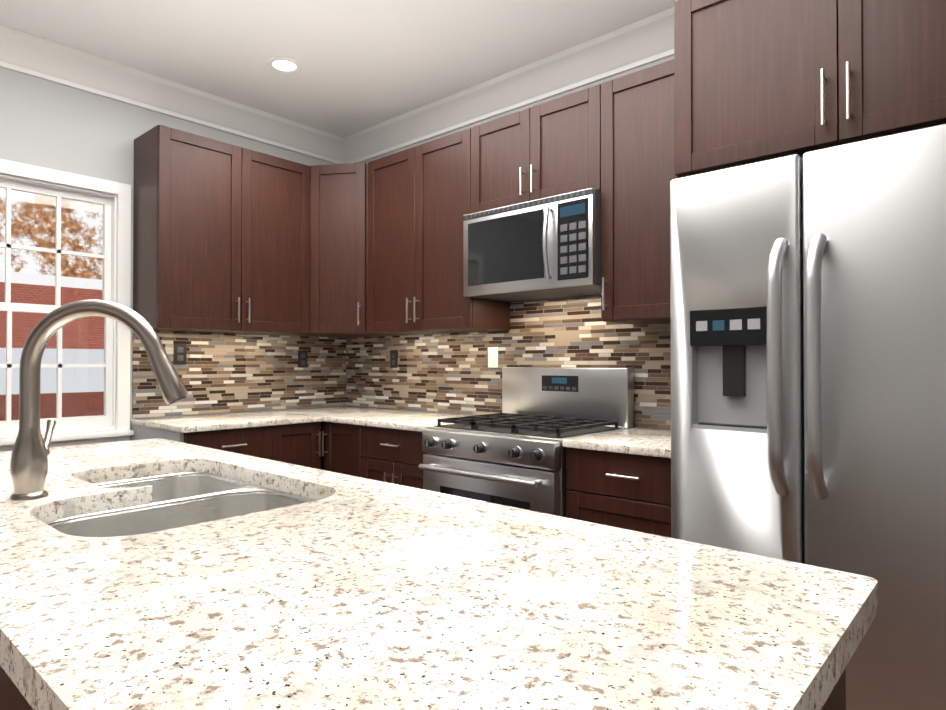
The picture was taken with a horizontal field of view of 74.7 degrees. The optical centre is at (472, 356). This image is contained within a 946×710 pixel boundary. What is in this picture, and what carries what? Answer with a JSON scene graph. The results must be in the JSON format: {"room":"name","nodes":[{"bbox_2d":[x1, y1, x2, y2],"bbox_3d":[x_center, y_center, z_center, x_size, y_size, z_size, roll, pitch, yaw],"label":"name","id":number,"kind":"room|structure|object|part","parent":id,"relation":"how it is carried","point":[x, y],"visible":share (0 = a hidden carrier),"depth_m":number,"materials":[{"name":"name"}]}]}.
{"room":"kitchen","nodes":[
{"label":"kitchen","id":0,"kind":"room"},
{"bbox_2d":[0,67,343,440],"bbox_3d":[-3.090,-0.150,2.111,0.150,2.780,6.400,0,-1,42],"label":"wall","id":1,"kind":"structure","parent":0,"point":[44,123],"depth_m":3.21,"materials":[{"name":"grey paint"}]},
{"bbox_2d":[0,159,133,451],"bbox_3d":[-2.183,-0.216,3.087,0.200,1.440,0.860,0,-1,42],"label":"window","id":2,"kind":"structure","parent":1,"relation":"in","point":[116,208],"depth_m":3.22,"materials":[{"name":"white"}]},
{"bbox_2d":[0,24,347,163],"bbox_3d":[-2.989,-1.466,2.034,0.121,0.150,6.400,0,-1,42],"label":"crown molding","id":3,"kind":"structure","parent":1,"relation":"attached to","point":[26,53],"depth_m":3.42,"materials":[{"name":"white"}]},
{"bbox_2d":[133,125,309,334],"bbox_3d":[-1.417,-0.666,3.599,0.374,1.040,0.899,0,-1,42],"label":"upper cabinet","id":4,"kind":"object","parent":1,"relation":"attached to","point":[221,237],"visible":1,"depth_m":3.41,"materials":[{"name":"brown wood"}]},
{"bbox_2d":[132,331,345,417],"bbox_3d":[-1.379,0.099,3.913,0.010,0.481,1.430,0,-1,42],"label":"backsplash","id":5,"kind":"structure","parent":1,"relation":"attached to","point":[221,372],"depth_m":3.85,"materials":[{"name":"tile"}]},
{"bbox_2d":[174,344,186,363],"bbox_3d":[-1.681,-0.017,3.560,0.008,0.116,0.072,0,-1,42],"label":"electrical outlet","id":6,"kind":"object","parent":5,"relation":"attached to","point":[180,353],"visible":1,"depth_m":3.56,"materials":[{"name":"black plastic"}]},
{"bbox_2d":[298,350,306,367],"bbox_3d":[-1.143,0.014,4.166,0.008,0.116,0.072,0,-1,42],"label":"electrical outlet","id":7,"kind":"object","parent":5,"relation":"attached to","point":[302,358],"visible":1,"depth_m":4.16,"materials":[{"name":"black plastic"}]},
{"bbox_2d":[0,0,676,137],"bbox_3d":[-0.716,-1.611,0.017,6.500,0.100,6.700,0,-1,42],"label":"ceiling","id":8,"kind":"structure","parent":0,"point":[365,64],"depth_m":3.00,"materials":[{"name":"white paint"}]},
{"bbox_2d":[267,57,301,73],"bbox_3d":[-0.985,-1.521,3.237,0.176,0.009,0.176,0,-1,42],"label":"recessed light","id":9,"kind":"object","parent":8,"relation":"in","point":[284,65],"visible":1,"depth_m":3.23,"materials":[{"name":"white"}]},
{"bbox_2d":[348,55,673,428],"bbox_3d":[1.459,-0.147,2.451,6.500,2.780,0.150,0,-1,42],"label":"wall","id":10,"kind":"structure","parent":0,"point":[660,61],"depth_m":3.36,"materials":[{"name":"grey paint"}]},
{"bbox_2d":[288,163,398,337],"bbox_3d":[-0.848,-0.662,4.022,0.665,1.040,0.566,0,-1,42],"label":"upper cabinet","id":11,"kind":"object","parent":10,"relation":"attached to","point":[349,335],"depth_m":3.80,"materials":[{"name":"brown wood"}]},
{"bbox_2d":[368,127,510,334],"bbox_3d":[-0.215,-0.666,3.613,0.838,1.040,0.337,0,-1,42],"label":"upper cabinet","id":12,"kind":"object","parent":10,"relation":"attached to","point":[419,197],"depth_m":3.45,"materials":[{"name":"brown wood"}]},
{"bbox_2d":[346,296,670,428],"bbox_3d":[0.137,0.178,3.514,2.784,0.950,0.010,0,-1,42],"label":"backsplash","id":13,"kind":"structure","parent":10,"relation":"attached to","point":[449,373],"depth_m":3.47,"materials":[{"name":"tile"}]},
{"bbox_2d":[390,350,397,367],"bbox_3d":[-0.522,0.014,4.089,0.072,0.116,0.008,0,-1,42],"label":"electrical outlet","id":14,"kind":"object","parent":13,"relation":"attached to","point":[393,358],"visible":1,"depth_m":4.08,"materials":[{"name":"black plastic"}]},
{"bbox_2d":[488,347,497,367],"bbox_3d":[0.113,0.003,3.525,0.072,0.116,0.008,0,-1,42],"label":"outlet","id":15,"kind":"object","parent":13,"relation":"attached to","point":[492,357],"visible":1,"depth_m":3.52,"materials":[{"name":"white plastic"}]},
{"bbox_2d":[344,7,673,162],"bbox_3d":[1.425,-1.463,2.313,6.050,0.150,0.120,0,-1,42],"label":"crown molding","id":16,"kind":"structure","parent":10,"relation":"attached to","point":[645,41],"depth_m":3.31,"materials":[{"name":"white"}]},
{"bbox_2d":[472,84,599,212],"bbox_3d":[0.383,-0.959,3.085,0.760,0.465,0.337,0,-1,42],"label":"upper cabinet","id":17,"kind":"object","parent":10,"relation":"attached to","point":[551,148],"depth_m":2.92,"materials":[{"name":"brown wood"}]},
{"bbox_2d":[463,188,600,301],"bbox_3d":[0.344,-0.516,3.037,0.754,0.415,0.455,0,-1,42],"label":"microwave","id":18,"kind":"object","parent":17,"relation":"attached to","point":[545,248],"visible":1,"depth_m":2.87,"materials":[{"name":"silver metal"}]},
{"bbox_2d":[600,59,677,324],"bbox_3d":[0.854,-0.675,2.664,0.496,1.040,0.337,0,-1,42],"label":"upper cabinet","id":19,"kind":"object","parent":10,"relation":"attached to","point":[613,141],"depth_m":2.60,"materials":[{"name":"brown wood"}]},
{"bbox_2d":[674,0,945,177],"bbox_3d":[1.265,-0.906,2.022,0.970,0.590,0.754,0,-1,42],"label":"upper cabinet","id":20,"kind":"object","parent":10,"relation":"attached to","point":[758,80],"visible":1,"depth_m":1.84,"materials":[{"name":"brown wood"}]},
{"bbox_3d":[-0.716,1.269,-0.011,6.500,0.100,6.700,0,-1,42],"label":"floor","id":21,"kind":"structure","parent":0,"visible":0},
{"bbox_2d":[131,421,286,462],"bbox_3d":[-1.446,0.810,3.370,0.617,0.884,0.539,0,-1,42],"label":"base cabinet","id":22,"kind":"object","parent":21,"relation":"on","point":[269,442],"depth_m":3.22,"materials":[{"name":"brown wood"}]},
{"bbox_2d":[131,410,322,432],"bbox_3d":[-1.359,0.352,3.454,0.642,0.030,0.793,0,-1,42],"label":"countertop","id":23,"kind":"structure","parent":22,"relation":"on","point":[203,423],"depth_m":3.32,"materials":[{"name":"beige stone"}]},
{"bbox_2d":[287,421,322,469],"bbox_3d":[-1.224,0.813,3.620,0.617,0.884,0.367,0,-1,42],"label":"base cabinet","id":24,"kind":"object","parent":21,"relation":"on","point":[304,442],"depth_m":3.49,"materials":[{"name":"brown wood"}]},
{"bbox_2d":[323,421,330,470],"bbox_3d":[-0.860,0.816,3.984,0.676,0.884,0.617,0,-1,42],"label":"base cabinet","id":25,"kind":"object","parent":21,"relation":"on","point":[326,424],"depth_m":3.55,"materials":[{"name":"brown wood"}]},
{"bbox_2d":[331,425,366,477],"bbox_3d":[-0.507,0.813,3.670,0.390,0.884,0.617,0,-1,42],"label":"base cabinet","id":26,"kind":"object","parent":21,"relation":"on","point":[348,442],"depth_m":3.42,"materials":[{"name":"brown wood"}]},
{"bbox_2d":[367,425,427,488],"bbox_3d":[-0.223,0.811,3.418,0.608,0.884,0.617,0,-1,42],"label":"base cabinet","id":27,"kind":"object","parent":21,"relation":"on","point":[394,456],"depth_m":3.16,"materials":[{"name":"brown wood"}]},
{"bbox_2d":[275,405,474,432],"bbox_3d":[-0.563,0.354,3.708,1.495,0.030,0.642,0,-1,42],"label":"countertop","id":28,"kind":"structure","parent":27,"relation":"on","point":[414,421],"depth_m":3.52,"materials":[{"name":"beige stone"}]},
{"bbox_2d":[0,675,845,709],"bbox_3d":[-0.581,0.788,1.320,2.270,0.889,0.837,0,-1,42],"label":"kitchen island","id":29,"kind":"object","parent":21,"relation":"on","point":[8,701],"depth_m":0.76,"materials":[{"name":"brown wood"}]},
{"bbox_2d":[0,439,877,709],"bbox_3d":[-0.602,0.322,1.301,2.340,0.040,0.820,0,-1,42],"label":"island countertop","id":30,"kind":"structure","parent":29,"relation":"on","point":[371,594],"depth_m":0.73,"materials":[{"name":"beige stone"}]},
{"bbox_2d":[4,299,187,502],"bbox_3d":[-0.829,0.089,1.364,0.334,0.428,0.276,0,-1,42],"label":"faucet","id":31,"kind":"object","parent":30,"relation":"on","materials":[{"name":"silver metal"}]},
{"bbox_2d":[0,463,327,542],"bbox_3d":[-0.729,0.443,1.439,0.835,0.223,0.590,0,-1,42],"label":"sink","id":32,"kind":"object","parent":30,"relation":"in","point":[105,506],"depth_m":1.50,"materials":[{"name":"silver metal"}]},
{"bbox_2d":[419,367,633,516],"bbox_3d":[0.239,0.650,2.907,0.752,1.195,0.738,0,-1,42],"label":"range","id":33,"kind":"object","parent":21,"relation":"on","point":[513,454],"visible":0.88,"depth_m":2.81,"materials":[{"name":"silver metal"}]},
{"bbox_2d":[566,449,670,537],"bbox_3d":[0.775,0.802,2.532,0.534,0.884,0.617,0,-1,42],"label":"base cabinet","id":34,"kind":"object","parent":21,"relation":"on","point":[620,478],"depth_m":2.32,"materials":[{"name":"brown wood"}]},
{"bbox_2d":[563,427,670,460],"bbox_3d":[0.766,0.343,2.527,0.534,0.030,0.642,0,-1,42],"label":"countertop","id":35,"kind":"structure","parent":34,"relation":"on","point":[637,441],"depth_m":2.40,"materials":[{"name":"beige stone"}]},
{"bbox_2d":[670,124,945,709],"bbox_3d":[1.198,0.338,1.911,0.905,1.800,0.936,0,-1,42],"label":"fridge","id":36,"kind":"object","parent":21,"relation":"on","point":[808,351],"visible":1,"depth_m":1.63,"materials":[{"name":"grey metal"}]},
{"bbox_3d":[0.779,0.289,1.841,0.372,1.695,0.082,0,-1,42],"label":"door","id":37,"kind":"part","parent":36,"relation":"part of","materials":[{"name":"silver metal"}]},
{"bbox_3d":[1.120,0.286,1.539,0.527,1.695,0.082,0,-1,42],"label":"door","id":38,"kind":"part","parent":36,"relation":"part of","materials":[{"name":"silver metal"}]},
{"label":"outside","id":39,"kind":"structure","parent":0,"visible":0},
{"bbox_2d":[0,188,103,420],"bbox_3d":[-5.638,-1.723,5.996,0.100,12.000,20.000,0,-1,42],"label":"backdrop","id":40,"kind":"structure","parent":39,"point":[47,273],"depth_m":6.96,"materials":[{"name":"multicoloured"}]}
]}

